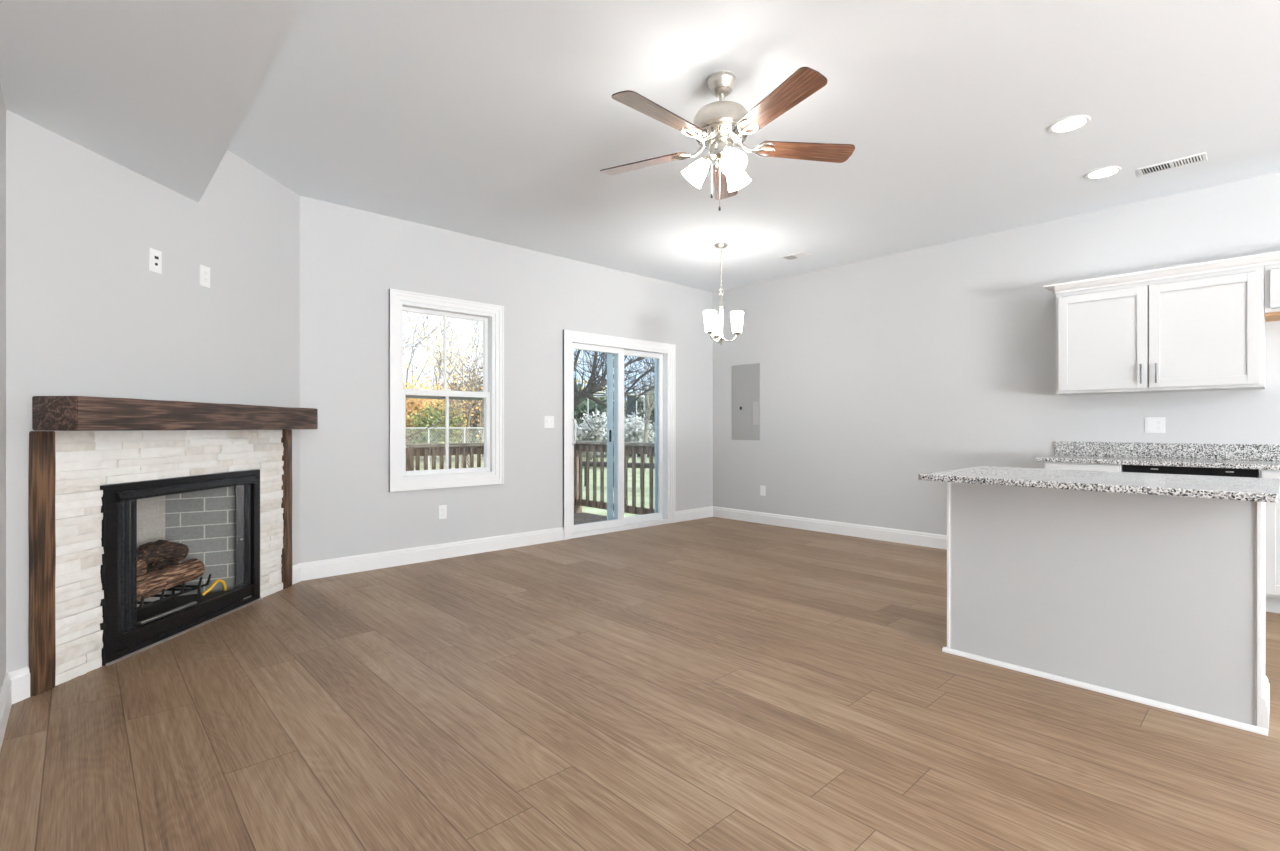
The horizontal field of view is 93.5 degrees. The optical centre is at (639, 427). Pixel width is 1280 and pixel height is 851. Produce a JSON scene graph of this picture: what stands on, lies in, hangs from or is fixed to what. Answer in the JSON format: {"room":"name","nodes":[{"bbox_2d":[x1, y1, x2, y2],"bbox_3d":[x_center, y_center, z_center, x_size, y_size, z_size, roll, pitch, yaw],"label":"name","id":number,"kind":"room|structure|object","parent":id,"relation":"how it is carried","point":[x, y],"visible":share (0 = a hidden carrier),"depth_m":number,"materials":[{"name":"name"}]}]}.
{"room":"living room","nodes":[
{"label":"living room","id":0,"kind":"room"},
{"bbox_2d":[0,85,5,691],"bbox_3d":[0.419,-0.287,-0.876,0.150,2.835,12.048,0,0,-43],"label":"wall","id":1,"kind":"structure","parent":0,"point":[2,103],"depth_m":2.33,"materials":[{"name":"grey paint"}]},
{"bbox_2d":[0,674,11,750],"bbox_3d":[0.958,1.065,-1.333,0.016,0.130,10.343,0,0,-43],"label":"baseboard","id":2,"kind":"structure","parent":1,"relation":"attached to","point":[6,691],"depth_m":2.28,"materials":[{"name":"white wood"}]},
{"bbox_2d":[6,109,299,672],"bbox_3d":[-2.589,-0.287,3.439,0.100,2.835,1.987,0,0,2],"label":"wall","id":3,"kind":"structure","parent":0,"point":[87,315],"depth_m":3.00,"materials":[{"name":"grey paint"}]},
{"bbox_2d":[6,666,29,703],"bbox_3d":[-2.564,1.065,2.484,0.016,0.130,0.079,0,0,2],"label":"baseboard","id":4,"kind":"structure","parent":3,"relation":"attached to","point":[20,678],"depth_m":2.48,"materials":[{"name":"white wood"}]},
{"bbox_2d":[149,248,161,273],"bbox_3d":[-2.544,-0.873,3.163,0.010,0.120,0.075,0,0,2],"label":"cable plate","id":5,"kind":"object","parent":3,"relation":"attached to","point":[155,256],"visible":1,"depth_m":3.16,"materials":[{"name":"white plastic"}]},
{"bbox_2d":[55,430,283,685],"bbox_3d":[-2.524,0.574,3.411,0.032,1.112,1.587,0,0,2],"label":"stone surround","id":6,"kind":"object","parent":3,"relation":"attached to","point":[78,501],"visible":0.94,"depth_m":2.84,"materials":[{"name":"white stone"}]},
{"bbox_2d":[106,598,262,665],"bbox_3d":[-2.501,1.124,3.400,0.014,0.012,1.108,0,0,2],"label":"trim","id":7,"kind":"structure","parent":3,"relation":"attached to","point":[259,599],"depth_m":3.26,"materials":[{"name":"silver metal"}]},
{"bbox_2d":[200,265,209,287],"bbox_3d":[-2.532,-0.878,3.507,0.010,0.120,0.075,0,0,2],"label":"power outlet","id":8,"kind":"object","parent":3,"relation":"attached to","point":[204,271],"visible":1,"depth_m":3.50,"materials":[{"name":"white plastic"}]},
{"bbox_2d":[292,563,300,584],"bbox_3d":[-2.498,1.065,4.365,0.016,0.130,0.130,0,0,2],"label":"baseboard","id":9,"kind":"structure","parent":3,"relation":"attached to","point":[296,569],"depth_m":4.37,"materials":[{"name":"white wood"}]},
{"bbox_2d":[0,0,306,202],"bbox_3d":[0.970,-1.498,-0.829,0.721,0.414,11.064,0,0,-43],"label":"ceiling","id":10,"kind":"structure","parent":0,"point":[161,90],"depth_m":2.19,"materials":[{"name":"white paint"}]},
{"bbox_2d":[300,196,712,562],"bbox_3d":[-1.356,-0.287,5.603,6.089,2.835,0.150,0,0,-43],"label":"wall","id":11,"kind":"structure","parent":0,"point":[351,259],"depth_m":5.20,"materials":[{"name":"grey paint"}]},
{"bbox_2d":[300,527,563,580],"bbox_3d":[-1.634,1.065,5.230,2.364,0.130,0.016,0,0,-43],"label":"baseboard","id":12,"kind":"structure","parent":11,"relation":"attached to","point":[371,561],"depth_m":5.04,"materials":[{"name":"white wood"}]},
{"bbox_2d":[438,505,446,518],"bbox_3d":[-1.696,0.730,5.177,0.073,0.118,0.010,0,0,-43],"label":"power outlet","id":13,"kind":"object","parent":11,"relation":"attached to","point":[442,509],"visible":1,"depth_m":5.17,"materials":[{"name":"white plastic"}]},
{"bbox_2d":[389,289,503,491],"bbox_3d":[-1.695,-0.298,5.269,1.039,1.639,0.176,0,0,-43],"label":"window","id":14,"kind":"structure","parent":11,"relation":"in","point":[491,315],"depth_m":5.25,"materials":[{"name":"white wood"}]},
{"bbox_2d":[544,416,553,427],"bbox_3d":[-0.891,-0.051,5.923,0.115,0.117,0.016,0,0,-43],"label":"light switch","id":15,"kind":"object","parent":11,"relation":"attached to","point":[548,420],"visible":1,"depth_m":5.92,"materials":[{"name":"white plastic"}]},
{"bbox_2d":[563,330,675,539],"bbox_3d":[-0.225,0.076,6.633,1.611,2.107,0.186,0,0,-43],"label":"door","id":16,"kind":"structure","parent":11,"relation":"in","point":[664,354],"depth_m":6.63,"materials":[{"name":"white"}]},
{"bbox_2d":[676,506,712,521],"bbox_3d":[0.668,1.065,7.376,0.709,0.130,0.016,0,0,-43],"label":"baseboard","id":17,"kind":"structure","parent":11,"relation":"attached to","point":[705,512],"depth_m":7.36,"materials":[{"name":"white wood"}]},
{"bbox_2d":[0,517,1279,850],"bbox_3d":[2.700,1.190,1.251,6.389,0.120,12.048,0,0,-43],"label":"floor","id":18,"kind":"structure","parent":0,"point":[710,683],"depth_m":2.22,"materials":[{"name":"brown wood"}]},
{"bbox_2d":[29,396,317,695],"bbox_3d":[-2.439,0.498,3.422,0.202,1.264,1.796,0,0,2],"label":"fireplace mantel","id":19,"kind":"object","parent":18,"relation":"on","point":[50,414],"visible":0.99,"depth_m":2.60,"materials":[{"name":"brown wood"}]},
{"bbox_2d":[100,469,259,665],"bbox_3d":[-2.706,0.704,3.407,0.448,0.853,1.100,0,0,2],"label":"firebox","id":20,"kind":"object","parent":18,"relation":"on","point":[217,516],"depth_m":3.57,"materials":[{"name":"black metal"}]},
{"bbox_2d":[145,561,178,573],"bbox_3d":[-2.828,0.838,3.386,0.146,0.141,0.473,0,0,2],"label":"log","id":21,"kind":"object","parent":20,"relation":"on","point":[150,568],"visible":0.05,"depth_m":3.47,"materials":[{"name":"brown wood"}]},
{"bbox_2d":[149,558,173,566],"bbox_3d":[-2.762,0.760,3.510,0.070,0.076,0.232,0,0,-11],"label":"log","id":22,"kind":"object","parent":21,"relation":"on","point":[160,561],"visible":0.31,"depth_m":3.41,"materials":[{"name":"brown wood"}]},
{"bbox_2d":[137,540,188,563],"bbox_3d":[-2.755,0.726,3.422,0.122,0.161,0.319,0,0,26],"label":"log","id":23,"kind":"object","parent":21,"relation":"on","point":[149,552],"visible":0.73,"depth_m":3.42,"materials":[{"name":"brown wood"}]},
{"bbox_2d":[137,558,204,600],"bbox_3d":[-2.696,0.866,3.392,0.140,0.143,0.554,0,0,2],"label":"log","id":24,"kind":"object","parent":20,"relation":"on","point":[150,584],"visible":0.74,"depth_m":3.39,"materials":[{"name":"brown wood"}]},
{"bbox_2d":[137,559,146,576],"bbox_3d":[-2.745,0.766,3.188,0.109,0.104,0.223,0,0,2],"label":"log","id":25,"kind":"object","parent":24,"relation":"on","point":[141,565],"visible":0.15,"depth_m":3.26,"materials":[{"name":"brown wood"}]},
{"bbox_2d":[115,476,257,501],"bbox_3d":[-2.498,0.338,3.395,0.030,0.045,0.990,0,0,2],"label":"hood","id":26,"kind":"object","parent":20,"relation":"attached to","point":[124,494],"depth_m":3.27,"materials":[{"name":"black metal"}]},
{"bbox_2d":[202,579,226,595],"bbox_3d":[-2.619,0.988,3.711,0.037,0.084,0.185,0,0,2],"label":"gas hose","id":27,"kind":"object","parent":20,"relation":"on","point":[211,587],"visible":1,"depth_m":3.71,"materials":[{"name":"yellow metal"}]},
{"bbox_2d":[1043,462,1122,471],"bbox_3d":[3.378,0.693,4.521,0.639,0.874,0.457,0,0,-43],"label":"base cabinet","id":28,"kind":"object","parent":18,"relation":"on","point":[1046,465],"visible":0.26,"depth_m":4.29,"materials":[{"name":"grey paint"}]},
{"bbox_2d":[942,482,1269,735],"bbox_3d":[2.146,0.693,2.839,0.649,0.874,1.139,0,0,-43],"label":"kitchen island","id":29,"kind":"object","parent":18,"relation":"on","point":[1159,601],"visible":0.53,"depth_m":2.54,"materials":[{"name":"grey"}]},
{"bbox_2d":[918,466,1279,502],"bbox_3d":[2.078,0.241,2.779,0.900,0.030,1.195,0,0,-43],"label":"island countertop","id":30,"kind":"structure","parent":29,"relation":"on","point":[1196,486],"depth_m":2.56,"materials":[{"name":"stone"}]},
{"bbox_2d":[1123,465,1258,477],"bbox_3d":[3.761,0.695,4.112,0.596,0.870,0.651,0,0,-43],"label":"dishwasher","id":31,"kind":"object","parent":18,"relation":"on","point":[1254,473],"visible":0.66,"depth_m":3.90,"materials":[{"name":"black metal"}]},
{"bbox_2d":[1259,469,1279,612],"bbox_3d":[4.212,0.693,3.627,0.639,0.874,0.662,0,0,-43],"label":"base cabinet","id":32,"kind":"object","parent":18,"relation":"on","point":[1272,509],"visible":0.59,"depth_m":3.61,"materials":[{"name":"white paint"}]},
{"bbox_2d":[1036,455,1279,469],"bbox_3d":[3.813,0.241,4.048,0.648,0.030,1.822,0,0,-43],"label":"countertop","id":33,"kind":"structure","parent":32,"relation":"on","point":[1178,462],"depth_m":4.08,"materials":[{"name":"stone"}]},
{"bbox_2d":[228,0,1279,291],"bbox_3d":[2.700,-1.765,1.251,6.389,0.120,12.048,0,0,-43],"label":"ceiling","id":34,"kind":"structure","parent":0,"point":[500,121],"depth_m":3.26,"materials":[{"name":"white paint"}]},
{"bbox_2d":[703,243,743,344],"bbox_3d":[0.735,-1.232,5.594,0.353,0.947,0.381,0,0,-43],"label":"chandelier","id":35,"kind":"object","parent":34,"relation":"hanging from","point":[713,323],"visible":1,"depth_m":5.56,"materials":[{"name":"silver metal"}]},
{"bbox_2d":[600,67,854,210],"bbox_3d":[0.364,-1.375,2.912,1.252,0.659,1.304,0,0,-43],"label":"ceiling fan","id":36,"kind":"object","parent":34,"relation":"hanging from","point":[721,126],"visible":1,"depth_m":2.86,"materials":[{"name":"brown wood"}]},
{"bbox_2d":[780,252,811,260],"bbox_3d":[1.553,-1.702,5.996,0.170,0.010,0.270,0,0,-43],"label":"ceiling vent","id":37,"kind":"object","parent":34,"relation":"in","point":[799,255],"visible":1,"depth_m":5.99,"materials":[{"name":"white plastic"}]},
{"bbox_2d":[1048,115,1090,132],"bbox_3d":[2.413,-1.702,3.385,0.196,0.006,0.196,0,0,-43],"label":"recessed light","id":38,"kind":"object","parent":34,"relation":"in","point":[1071,123],"visible":1,"depth_m":3.38,"materials":[{"name":"white plastic"}]},
{"bbox_2d":[1052,118,1085,130],"bbox_3d":[2.413,-1.702,3.385,0.158,0.004,0.158,0,0,-43],"label":"diffuser","id":39,"kind":"object","parent":38,"relation":"attached to","point":[1065,124],"depth_m":3.38,"materials":[{"name":"white plastic"}]},
{"bbox_2d":[1085,166,1121,178],"bbox_3d":[3.099,-1.702,4.030,0.196,0.006,0.196,0,0,-43],"label":"recessed light","id":40,"kind":"object","parent":34,"relation":"in","point":[1103,172],"visible":1,"depth_m":4.02,"materials":[{"name":"white plastic"}]},
{"bbox_2d":[1089,168,1117,177],"bbox_3d":[3.099,-1.702,4.030,0.158,0.004,0.158,0,0,-43],"label":"diffuser","id":41,"kind":"object","parent":40,"relation":"attached to","point":[1101,172],"depth_m":4.02,"materials":[{"name":"white plastic"}]},
{"bbox_2d":[1137,152,1207,175],"bbox_3d":[3.448,-1.702,3.905,0.150,0.010,0.330,0,0,-43],"label":"ceiling vent","id":42,"kind":"object","parent":34,"relation":"in","point":[1201,157],"visible":1,"depth_m":3.89,"materials":[{"name":"white metal"}]},
{"bbox_2d":[713,172,1279,534],"bbox_3d":[4.982,-0.287,3.378,0.150,2.835,12.048,0,0,-43],"label":"wall","id":43,"kind":"structure","parent":0,"point":[878,374],"depth_m":5.60,"materials":[{"name":"grey paint"}]},
{"bbox_2d":[732,363,759,439],"bbox_3d":[1.265,-0.300,7.241,0.020,0.910,0.416,0,0,-43],"label":"electrical panel","id":44,"kind":"object","parent":43,"relation":"attached to","point":[745,378],"visible":1,"depth_m":7.23,"materials":[{"name":"grey metal"}]},
{"bbox_2d":[760,485,765,495],"bbox_3d":[1.440,0.745,7.061,0.009,0.118,0.073,0,0,-43],"label":"power outlet","id":45,"kind":"object","parent":43,"relation":"attached to","point":[762,488],"visible":1,"depth_m":7.06,"materials":[{"name":"white plastic"}]},
{"bbox_2d":[713,506,946,549],"bbox_3d":[2.182,1.065,6.261,0.016,0.130,3.713,0,0,-43],"label":"baseboard","id":46,"kind":"structure","parent":43,"relation":"attached to","point":[931,540],"depth_m":6.34,"materials":[{"name":"white wood"}]},
{"bbox_2d":[1145,417,1164,432],"bbox_3d":[3.838,-0.016,4.489,0.010,0.118,0.117,0,0,-43],"label":"power outlet","id":47,"kind":"object","parent":43,"relation":"attached to","point":[1152,424],"visible":1,"depth_m":4.49,"materials":[{"name":"white plastic"}]},
{"bbox_2d":[1056,265,1264,394],"bbox_3d":[3.709,-0.646,4.353,0.382,0.777,1.122,0,0,-43],"label":"upper cabinet","id":48,"kind":"object","parent":43,"relation":"attached to","point":[1206,331],"visible":1,"depth_m":4.19,"materials":[{"name":"white paint"}]},
{"bbox_2d":[1054,441,1279,460],"bbox_3d":[4.035,0.171,4.270,0.020,0.110,1.845,0,0,-43],"label":"backsplash","id":49,"kind":"structure","parent":43,"relation":"attached to","point":[1258,452],"depth_m":4.40,"materials":[{"name":"grey stone"}]},
{"bbox_2d":[1265,263,1279,321],"bbox_3d":[4.368,-0.874,3.670,0.351,0.323,0.772,0,0,-43],"label":"upper cabinet","id":50,"kind":"object","parent":43,"relation":"attached to","point":[1272,271],"visible":1,"depth_m":3.81,"materials":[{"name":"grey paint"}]},
{"bbox_2d":[1044,251,1279,293],"bbox_3d":[3.946,-1.067,4.090,0.396,0.062,1.962,0,0,-43],"label":"crown molding","id":51,"kind":"structure","parent":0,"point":[1272,257],"depth_m":4.15,"materials":[{"name":"white wood"}]},
{"label":"outside","id":52,"kind":"structure","parent":0,"visible":0},
{"bbox_2d":[574,512,613,524],"bbox_3d":[-1.862,1.290,6.419,4.230,0.220,1.710,0,0,-43],"label":"floor","id":53,"kind":"structure","parent":52,"point":[581,517],"depth_m":7.78,"materials":[{"name":"wood"}]},
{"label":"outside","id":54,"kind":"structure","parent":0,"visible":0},
{"bbox_2d":[406,439,654,516],"bbox_3d":[-23.049,1.730,50.390,115.000,0.200,94.850,0,0,-43],"label":"lawn","id":55,"kind":"structure","parent":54,"point":[591,510],"depth_m":17.74,"materials":[{"name":"green plant"}]},
{"bbox_2d":[406,448,413,470],"bbox_3d":[-2.607,0.930,6.757,0.100,1.400,0.100,0,0,-43],"label":"railing post","id":56,"kind":"object","parent":55,"relation":"on","point":[409,451],"visible":0.24,"depth_m":6.72,"materials":[{"name":"brown wood"}]},
{"bbox_2d":[403,312,458,447],"bbox_3d":[-11.167,-2.820,29.539,4.311,8.918,4.291,0,0,12],"label":"bare tree","id":57,"kind":"object","parent":55,"relation":"on","point":[407,369],"visible":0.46,"depth_m":29.84,"materials":[{"name":"brown plant"}]},
{"bbox_2d":[408,314,469,387],"bbox_3d":[-11.369,-2.723,33.887,3.838,8.709,4.118,0,0,2],"label":"bare tree","id":58,"kind":"object","parent":55,"relation":"on","point":[426,314],"visible":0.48,"depth_m":33.56,"materials":[{"name":"brown plant"}]},
{"bbox_2d":[403,364,479,456],"bbox_3d":[-9.831,-0.634,26.433,6.972,4.549,4.676,0,0,6],"label":"tree","id":59,"kind":"object","parent":55,"relation":"on","point":[415,401],"visible":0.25,"depth_m":25.80,"materials":[{"name":"brown plant"}]},
{"bbox_2d":[406,388,477,459],"bbox_3d":[-8.424,-0.016,24.284,3.572,3.300,3.029,0,0,0],"label":"bush","id":60,"kind":"object","parent":55,"relation":"on","point":[422,422],"visible":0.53,"depth_m":24.02,"materials":[{"name":"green plant"}]},
{"bbox_2d":[403,312,483,438],"bbox_3d":[-6.848,-1.260,18.816,6.496,5.791,3.173,0,0,14],"label":"bare tree","id":61,"kind":"object","parent":55,"relation":"on","point":[408,312],"visible":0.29,"depth_m":18.80,"materials":[{"name":"brown plant"}]},
{"bbox_2d":[406,427,483,470],"bbox_3d":[-6.503,0.820,20.250,3.558,1.624,0.051,0,0,-8],"label":"fence","id":62,"kind":"object","parent":55,"relation":"on","point":[410,428],"visible":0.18,"depth_m":20.24,"materials":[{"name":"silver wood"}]},
{"bbox_2d":[410,319,482,467],"bbox_3d":[-7.275,-1.580,24.136,3.763,6.448,6.059,0,0,29],"label":"bare tree","id":63,"kind":"object","parent":55,"relation":"on","point":[451,334],"visible":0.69,"depth_m":23.96,"materials":[{"name":"brown plant"}]},
{"bbox_2d":[424,326,482,466],"bbox_3d":[-7.055,-1.310,23.911,2.965,5.889,1.977,0,0,1],"label":"sapling","id":64,"kind":"object","parent":55,"relation":"on","point":[457,403],"visible":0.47,"depth_m":24.10,"materials":[{"name":"beige plant"}]},
{"bbox_2d":[424,379,482,459],"bbox_3d":[-10.235,-0.413,30.960,4.519,4.398,3.976,0,0,-3],"label":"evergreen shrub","id":65,"kind":"object","parent":55,"relation":"on","point":[475,438],"visible":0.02,"depth_m":31.19,"materials":[{"name":"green plant"}]},
{"bbox_2d":[433,374,483,441],"bbox_3d":[-8.956,-0.468,29.499,3.722,4.201,4.675,0,0,1],"label":"brush","id":66,"kind":"object","parent":55,"relation":"on","point":[463,417],"visible":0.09,"depth_m":28.73,"materials":[{"name":"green plant"}]},
{"bbox_2d":[433,315,483,464],"bbox_3d":[-6.394,-1.664,26.081,4.456,6.598,2.528,0,0,-43],"label":"sapling","id":67,"kind":"object","parent":55,"relation":"on","point":[433,315],"visible":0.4,"depth_m":25.78,"materials":[{"name":"beige plant"}]},
{"bbox_2d":[436,388,483,442],"bbox_3d":[-9.126,-0.459,30.784,4.826,4.181,4.679,0,0,-43],"label":"shrub","id":68,"kind":"object","parent":55,"relation":"on","point":[448,388],"visible":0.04,"depth_m":30.31,"materials":[{"name":"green plant"}]},
{"bbox_2d":[437,346,483,442],"bbox_3d":[-7.111,-1.141,28.808,4.830,5.550,5.027,0,0,-43],"label":"brush","id":69,"kind":"object","parent":55,"relation":"on","point":[480,378],"visible":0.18,"depth_m":28.63,"materials":[{"name":"beige plant"}]},
{"bbox_2d":[442,321,483,456],"bbox_3d":[-8.397,-3.265,33.163,4.002,9.823,4.058,0,0,13],"label":"bare tree","id":70,"kind":"object","parent":55,"relation":"on","point":[472,321],"visible":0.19,"depth_m":32.90,"materials":[{"name":"brown plant"}]},
{"bbox_2d":[449,342,483,441],"bbox_3d":[-6.395,-1.064,25.152,2.905,5.410,3.039,0,0,-43],"label":"sapling","id":71,"kind":"object","parent":55,"relation":"on","point":[482,433],"visible":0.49,"depth_m":24.86,"materials":[{"name":"beige plant"}]},
{"bbox_2d":[406,350,653,446],"bbox_3d":[-18.020,-2.900,53.790,101.859,9.316,16.793,0,0,-43],"label":"woodland","id":72,"kind":"object","parent":55,"relation":"on","point":[478,441],"visible":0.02,"depth_m":53.95,"materials":[{"name":"brown plant"}]},
{"bbox_2d":[574,444,581,512],"bbox_3d":[-0.874,0.930,8.373,0.100,1.400,0.100,0,0,-43],"label":"railing post","id":73,"kind":"object","parent":55,"relation":"on","point":[577,508],"visible":0.16,"depth_m":8.32,"materials":[{"name":"brown wood"}]},
{"bbox_2d":[410,443,575,504],"bbox_3d":[-1.740,0.635,7.565,2.270,0.890,0.140,0,0,-43],"label":"deck railing","id":74,"kind":"object","parent":73,"relation":"attached to","point":[434,449],"visible":0.22,"depth_m":7.04,"materials":[{"name":"brown wood"}]},
{"bbox_2d":[576,441,654,514],"bbox_3d":[-0.311,0.635,7.769,0.140,0.890,1.550,0,0,-43],"label":"deck railing","id":75,"kind":"object","parent":73,"relation":"attached to","point":[642,448],"visible":0.67,"depth_m":7.57,"materials":[{"name":"brown wood"}]},
{"bbox_2d":[574,417,593,440],"bbox_3d":[-2.717,0.602,23.970,2.115,2.061,1.406,0,0,24],"label":"shrub","id":76,"kind":"object","parent":55,"relation":"on","point":[580,435],"visible":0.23,"depth_m":23.69,"materials":[{"name":"beige plant"}]},
{"bbox_2d":[576,379,605,410],"bbox_3d":[-3.474,-1.245,44.385,6.060,5.789,5.674,0,0,-43],"label":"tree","id":77,"kind":"object","parent":55,"relation":"on","point":[577,380],"visible":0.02,"depth_m":44.50,"materials":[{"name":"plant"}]},
{"bbox_2d":[576,410,606,467],"bbox_3d":[-1.881,0.441,24.158,1.422,2.380,2.045,0,0,-43],"label":"shrub","id":78,"kind":"object","parent":55,"relation":"on","point":[596,425],"visible":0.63,"depth_m":23.90,"materials":[{"name":"beige plant"}]},
{"bbox_2d":[580,416,613,461],"bbox_3d":[-1.900,0.522,24.873,1.716,2.228,2.191,0,0,-10],"label":"shrub","id":79,"kind":"object","parent":55,"relation":"on","point":[584,452],"visible":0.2,"depth_m":24.25,"materials":[{"name":"beige plant"}]},
{"bbox_2d":[574,377,624,459],"bbox_3d":[-3.202,-0.346,29.748,4.464,4.490,5.443,0,0,-43],"label":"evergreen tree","id":80,"kind":"object","parent":55,"relation":"on","point":[585,407],"visible":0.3,"depth_m":28.93,"materials":[{"name":"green plant"}]},
{"bbox_2d":[574,349,654,440],"bbox_3d":[-0.857,-1.020,13.153,3.983,5.310,3.360,0,0,-43],"label":"spreading tree","id":81,"kind":"object","parent":55,"relation":"on","point":[593,387],"visible":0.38,"depth_m":12.80,"materials":[{"name":"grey plant"}]},
{"bbox_2d":[574,355,654,431],"bbox_3d":[0.078,-1.065,14.902,4.266,5.396,3.704,0,0,-11],"label":"spreading tree","id":82,"kind":"object","parent":55,"relation":"on","point":[652,368],"visible":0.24,"depth_m":14.74,"materials":[{"name":"grey plant"}]},
{"bbox_2d":[589,424,639,467],"bbox_3d":[-1.103,0.736,24.067,1.891,1.798,2.117,0,0,-43],"label":"shrub","id":83,"kind":"object","parent":55,"relation":"on","point":[597,435],"visible":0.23,"depth_m":23.98,"materials":[{"name":"beige plant"}]},
{"bbox_2d":[582,461,654,488],"bbox_3d":[-0.718,1.285,16.250,3.522,0.690,0.140,0,0,26],"label":"rail","id":84,"kind":"object","parent":55,"relation":"on","point":[638,465],"visible":0.16,"depth_m":16.20,"materials":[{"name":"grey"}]},
{"bbox_2d":[597,392,639,455],"bbox_3d":[-1.508,-0.199,34.130,3.715,4.082,4.386,0,0,-3],"label":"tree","id":85,"kind":"object","parent":55,"relation":"on","point":[601,392],"visible":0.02,"depth_m":33.36,"materials":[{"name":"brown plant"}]},
{"bbox_2d":[593,393,644,462],"bbox_3d":[-1.071,0.059,27.900,2.612,3.141,1.890,0,0,0],"label":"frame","id":86,"kind":"object","parent":55,"relation":"on","point":[630,401],"visible":0.18,"depth_m":27.05,"materials":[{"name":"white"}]},
{"bbox_2d":[606,415,652,445],"bbox_3d":[-0.359,0.470,23.876,1.955,2.323,1.602,0,0,22],"label":"shrub","id":87,"kind":"object","parent":55,"relation":"on","point":[640,435],"visible":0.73,"depth_m":23.65,"materials":[{"name":"beige plant"}]},
{"bbox_2d":[613,412,654,455],"bbox_3d":[-0.308,0.447,25.265,2.074,2.374,1.549,0,0,-2],"label":"shrub","id":88,"kind":"object","parent":55,"relation":"on","point":[627,419],"visible":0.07,"depth_m":25.02,"materials":[{"name":"beige plant"}]},
{"bbox_2d":[624,389,654,456],"bbox_3d":[1.163,0.082,33.165,4.628,4.991,4.761,0,0,-43],"label":"evergreen tree","id":89,"kind":"object","parent":55,"relation":"on","point":[643,408],"visible":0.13,"depth_m":32.65,"materials":[{"name":"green plant"}]},
{"bbox_2d":[624,382,654,415],"bbox_3d":[-0.199,-0.419,35.789,5.045,4.343,4.986,0,0,30],"label":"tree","id":90,"kind":"object","parent":55,"relation":"on","point":[645,382],"visible":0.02,"depth_m":35.47,"materials":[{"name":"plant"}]},
{"bbox_2d":[625,360,654,471],"bbox_3d":[0.663,-0.885,21.951,3.052,5.039,2.364,0,0,0],"label":"spreading tree","id":91,"kind":"object","parent":55,"relation":"on","point":[645,439],"visible":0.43,"depth_m":21.95,"materials":[{"name":"beige plant"}]},
{"bbox_2d":[627,411,654,442],"bbox_3d":[0.151,0.410,24.799,1.932,2.448,1.573,0,0,-43],"label":"shrub","id":92,"kind":"object","parent":55,"relation":"on","point":[653,433],"visible":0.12,"depth_m":24.89,"materials":[{"name":"beige plant"}]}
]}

